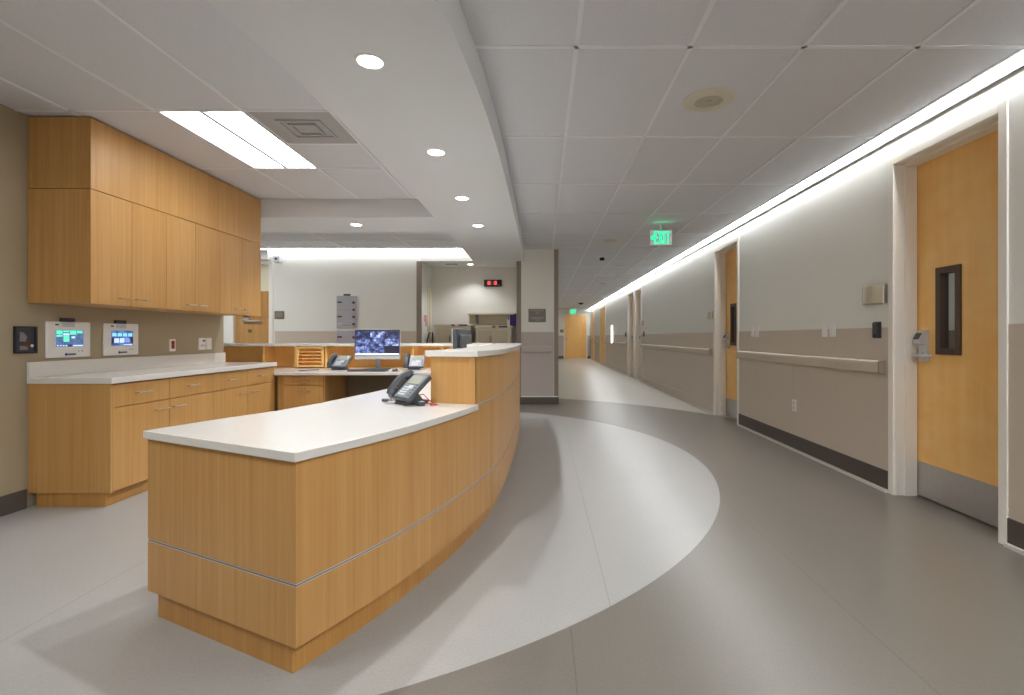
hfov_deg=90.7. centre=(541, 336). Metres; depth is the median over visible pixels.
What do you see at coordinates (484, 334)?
cart
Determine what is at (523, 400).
baseboard
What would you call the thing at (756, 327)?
light switch
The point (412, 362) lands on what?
desk phone
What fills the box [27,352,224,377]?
backsplash
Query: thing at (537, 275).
wall pier
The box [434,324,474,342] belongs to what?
cart
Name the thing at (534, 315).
wall plaque
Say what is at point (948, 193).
door
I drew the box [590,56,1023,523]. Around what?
wall
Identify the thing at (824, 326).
light switch
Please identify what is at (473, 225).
recessed light
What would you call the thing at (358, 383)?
desk
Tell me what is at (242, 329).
door
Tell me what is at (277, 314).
room sign
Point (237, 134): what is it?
light
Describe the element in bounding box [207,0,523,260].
ceiling
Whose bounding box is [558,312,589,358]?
wall
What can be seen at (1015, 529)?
baseboard
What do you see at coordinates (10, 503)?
baseboard
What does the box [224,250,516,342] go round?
wall
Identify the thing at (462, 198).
recessed light
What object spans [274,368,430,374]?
countertop
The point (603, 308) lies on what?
door
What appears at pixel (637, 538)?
floor
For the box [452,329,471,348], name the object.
monitor
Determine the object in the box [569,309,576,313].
exit sign
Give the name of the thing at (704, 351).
handrail
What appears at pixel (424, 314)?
notice sheet
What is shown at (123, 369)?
countertop
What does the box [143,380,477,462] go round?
countertop
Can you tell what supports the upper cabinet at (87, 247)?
attached to the wall at (155, 328)
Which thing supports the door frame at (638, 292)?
in the wall at (806, 261)
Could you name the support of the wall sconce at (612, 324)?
attached to the wall at (806, 261)
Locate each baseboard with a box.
[0,489,26,516]
[520,396,558,403]
[605,362,626,374]
[640,376,712,413]
[737,414,887,492]
[1004,518,1023,555]
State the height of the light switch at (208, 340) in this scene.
0.124 m
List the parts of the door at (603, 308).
frame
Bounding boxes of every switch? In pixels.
[169,339,175,350]
[206,338,211,348]
[751,327,753,336]
[755,326,758,336]
[822,324,827,336]
[829,323,835,336]
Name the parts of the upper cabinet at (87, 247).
door, door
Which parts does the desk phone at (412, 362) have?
plate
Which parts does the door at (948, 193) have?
lever, kick plate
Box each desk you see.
[143,343,520,673]
[274,368,450,403]
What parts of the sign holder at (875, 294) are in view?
curved plate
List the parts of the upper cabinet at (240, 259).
door, door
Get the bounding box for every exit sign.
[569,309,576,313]
[650,223,671,244]
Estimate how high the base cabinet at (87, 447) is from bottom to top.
0.870 m
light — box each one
[159,112,317,167]
[261,249,462,249]
[350,223,361,225]
[354,52,385,69]
[426,148,445,155]
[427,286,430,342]
[454,196,469,200]
[472,224,483,226]
[590,51,1023,309]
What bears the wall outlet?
attached to the wall at (806, 261)
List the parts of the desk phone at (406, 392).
coiled cord, plate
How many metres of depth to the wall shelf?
9.84 m
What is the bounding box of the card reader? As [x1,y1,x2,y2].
[872,322,880,337]
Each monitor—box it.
[354,330,400,368]
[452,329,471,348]
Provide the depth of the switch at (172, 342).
4.93 m
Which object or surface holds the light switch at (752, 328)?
attached to the wall at (806, 261)
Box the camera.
[273,256,282,262]
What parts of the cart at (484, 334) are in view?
door, door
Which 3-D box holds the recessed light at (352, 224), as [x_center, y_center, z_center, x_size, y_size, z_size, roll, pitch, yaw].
[-2.230,-1.347,6.060,0.148,0.006,0.148,0,0,0]
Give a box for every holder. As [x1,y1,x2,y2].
[507,314,515,325]
[707,311,712,318]
[862,284,886,304]
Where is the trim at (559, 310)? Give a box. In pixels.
[558,309,590,311]
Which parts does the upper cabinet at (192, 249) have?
door, door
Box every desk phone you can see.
[327,353,351,369]
[382,370,437,405]
[403,353,424,369]
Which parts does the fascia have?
panel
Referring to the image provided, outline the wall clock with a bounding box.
[484,280,501,286]
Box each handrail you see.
[605,341,626,345]
[640,344,711,354]
[737,351,884,373]
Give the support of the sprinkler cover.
attached to the ceiling at (600, 140)
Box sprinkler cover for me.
[603,239,616,241]
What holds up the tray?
on the organizer
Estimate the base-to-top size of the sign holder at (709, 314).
0.118 m
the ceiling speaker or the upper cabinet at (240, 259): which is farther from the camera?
the upper cabinet at (240, 259)
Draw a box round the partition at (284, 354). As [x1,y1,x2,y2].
[224,343,494,410]
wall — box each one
[0,104,223,507]
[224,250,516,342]
[423,263,516,342]
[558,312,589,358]
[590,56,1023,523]
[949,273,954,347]
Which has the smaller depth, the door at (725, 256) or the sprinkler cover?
the door at (725, 256)
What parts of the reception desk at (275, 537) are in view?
panel, panel, panel, panel, panel, panel, panel, panel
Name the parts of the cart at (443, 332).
door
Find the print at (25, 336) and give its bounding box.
[17,328,34,351]
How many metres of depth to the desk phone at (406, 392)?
2.98 m
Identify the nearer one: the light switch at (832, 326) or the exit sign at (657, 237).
the light switch at (832, 326)
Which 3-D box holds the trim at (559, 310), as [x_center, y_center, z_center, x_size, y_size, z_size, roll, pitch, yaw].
[1.480,-1.480,27.890,2.389,0.160,0.220,0,0,0]
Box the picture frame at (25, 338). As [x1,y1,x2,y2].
[13,326,37,353]
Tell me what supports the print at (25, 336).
attached to the picture frame at (25, 338)
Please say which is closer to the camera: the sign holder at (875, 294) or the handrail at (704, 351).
the sign holder at (875, 294)
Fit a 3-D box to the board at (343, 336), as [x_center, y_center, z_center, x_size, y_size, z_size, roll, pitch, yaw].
[-3.470,0.169,8.975,0.362,0.570,0.050,0,0,0]
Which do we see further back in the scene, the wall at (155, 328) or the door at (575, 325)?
the door at (575, 325)
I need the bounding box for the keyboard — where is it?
[347,369,388,371]
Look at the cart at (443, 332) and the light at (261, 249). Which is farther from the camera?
the cart at (443, 332)
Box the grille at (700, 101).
[695,96,722,106]
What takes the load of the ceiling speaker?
attached to the ceiling at (600, 140)
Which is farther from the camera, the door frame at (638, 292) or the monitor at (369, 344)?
the door frame at (638, 292)
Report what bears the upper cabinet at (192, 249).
attached to the wall at (155, 328)
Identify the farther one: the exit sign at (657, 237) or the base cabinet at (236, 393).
the exit sign at (657, 237)
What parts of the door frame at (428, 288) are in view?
panel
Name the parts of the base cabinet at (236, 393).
drawer, door, drawer, door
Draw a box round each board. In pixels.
[337,294,356,327]
[337,330,354,342]
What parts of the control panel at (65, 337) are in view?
len plate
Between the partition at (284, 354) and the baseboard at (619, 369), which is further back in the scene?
the baseboard at (619, 369)
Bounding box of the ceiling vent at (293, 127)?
[248,112,357,142]
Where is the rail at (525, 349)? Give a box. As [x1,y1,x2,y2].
[522,346,550,352]
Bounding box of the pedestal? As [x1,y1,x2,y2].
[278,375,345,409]
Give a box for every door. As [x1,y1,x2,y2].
[229,250,272,342]
[564,314,586,358]
[591,311,593,359]
[600,305,605,364]
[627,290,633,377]
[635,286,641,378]
[713,237,738,423]
[888,99,1008,544]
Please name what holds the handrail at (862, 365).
attached to the wall at (806, 261)
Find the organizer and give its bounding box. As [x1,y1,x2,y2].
[296,346,324,366]
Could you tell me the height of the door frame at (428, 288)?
1.450 m
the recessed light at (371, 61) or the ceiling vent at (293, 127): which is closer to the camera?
the recessed light at (371, 61)
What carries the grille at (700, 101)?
attached to the ceiling speaker
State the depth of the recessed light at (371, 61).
2.46 m
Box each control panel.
[45,318,89,357]
[103,320,137,355]
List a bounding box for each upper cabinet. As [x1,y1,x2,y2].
[28,189,165,308]
[128,214,219,312]
[188,232,260,315]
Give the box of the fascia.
[28,117,260,243]
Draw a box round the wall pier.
[517,249,557,396]
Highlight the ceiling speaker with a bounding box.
[682,87,735,111]
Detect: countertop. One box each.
[27,352,276,383]
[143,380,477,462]
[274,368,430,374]
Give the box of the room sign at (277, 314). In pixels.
[274,311,283,318]
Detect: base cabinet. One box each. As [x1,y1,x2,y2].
[28,373,212,506]
[211,366,273,419]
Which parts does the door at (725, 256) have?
kick plate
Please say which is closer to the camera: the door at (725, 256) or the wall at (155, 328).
the wall at (155, 328)
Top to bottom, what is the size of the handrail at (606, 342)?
0.105 m
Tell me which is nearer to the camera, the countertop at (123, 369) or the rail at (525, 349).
the countertop at (123, 369)
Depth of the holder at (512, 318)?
9.72 m
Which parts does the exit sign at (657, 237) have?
panel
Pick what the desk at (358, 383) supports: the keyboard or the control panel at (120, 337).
the keyboard
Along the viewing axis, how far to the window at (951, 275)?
5.30 m
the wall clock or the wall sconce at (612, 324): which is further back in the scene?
the wall sconce at (612, 324)
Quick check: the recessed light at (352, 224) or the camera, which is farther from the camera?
the camera
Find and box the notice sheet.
[423,313,426,333]
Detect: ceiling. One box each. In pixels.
[0,0,1023,308]
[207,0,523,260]
[423,262,516,267]
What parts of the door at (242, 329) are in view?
handle, rail, transom panel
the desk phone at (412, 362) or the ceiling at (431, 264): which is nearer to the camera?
the desk phone at (412, 362)
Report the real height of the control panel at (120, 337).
0.298 m
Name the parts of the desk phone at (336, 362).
plate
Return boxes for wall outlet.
[792,399,795,411]
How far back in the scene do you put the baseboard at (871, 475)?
4.78 m
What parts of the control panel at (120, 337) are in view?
len plate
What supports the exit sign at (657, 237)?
hanging from the ceiling at (600, 140)
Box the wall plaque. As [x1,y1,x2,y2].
[528,309,545,321]
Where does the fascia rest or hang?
on the upper cabinet at (87, 247)
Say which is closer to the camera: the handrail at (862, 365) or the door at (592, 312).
the handrail at (862, 365)
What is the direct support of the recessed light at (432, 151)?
in the ceiling at (432, 90)
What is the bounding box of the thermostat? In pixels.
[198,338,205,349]
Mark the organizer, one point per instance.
(306, 356)
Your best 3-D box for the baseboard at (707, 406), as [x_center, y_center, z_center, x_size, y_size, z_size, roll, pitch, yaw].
[2.659,1.117,10.705,0.030,0.165,5.720,0,0,0]
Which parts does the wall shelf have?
panel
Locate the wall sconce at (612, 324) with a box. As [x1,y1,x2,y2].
[611,324,612,342]
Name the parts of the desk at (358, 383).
panel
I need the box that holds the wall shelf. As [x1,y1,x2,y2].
[468,313,514,325]
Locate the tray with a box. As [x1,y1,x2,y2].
[299,354,320,355]
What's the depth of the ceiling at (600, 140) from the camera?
3.22 m
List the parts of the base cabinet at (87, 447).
drawer, door, drawer, door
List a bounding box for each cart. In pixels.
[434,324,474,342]
[475,326,512,342]
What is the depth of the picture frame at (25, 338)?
3.53 m
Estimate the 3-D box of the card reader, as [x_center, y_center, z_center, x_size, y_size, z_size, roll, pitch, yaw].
[2.659,-0.056,4.017,0.024,0.132,0.084,0,0,0]
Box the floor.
[0,359,1023,694]
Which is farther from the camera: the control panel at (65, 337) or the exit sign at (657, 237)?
the exit sign at (657, 237)
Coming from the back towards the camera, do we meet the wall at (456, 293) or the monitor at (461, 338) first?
the wall at (456, 293)
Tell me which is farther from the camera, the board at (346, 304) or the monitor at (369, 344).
the board at (346, 304)
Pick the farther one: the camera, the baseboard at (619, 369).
the baseboard at (619, 369)
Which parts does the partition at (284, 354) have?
panel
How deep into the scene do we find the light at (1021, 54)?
3.92 m
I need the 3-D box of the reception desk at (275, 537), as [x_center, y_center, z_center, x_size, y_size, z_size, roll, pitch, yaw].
[-0.742,0.641,4.320,1.186,1.118,5.142,0,0,9]

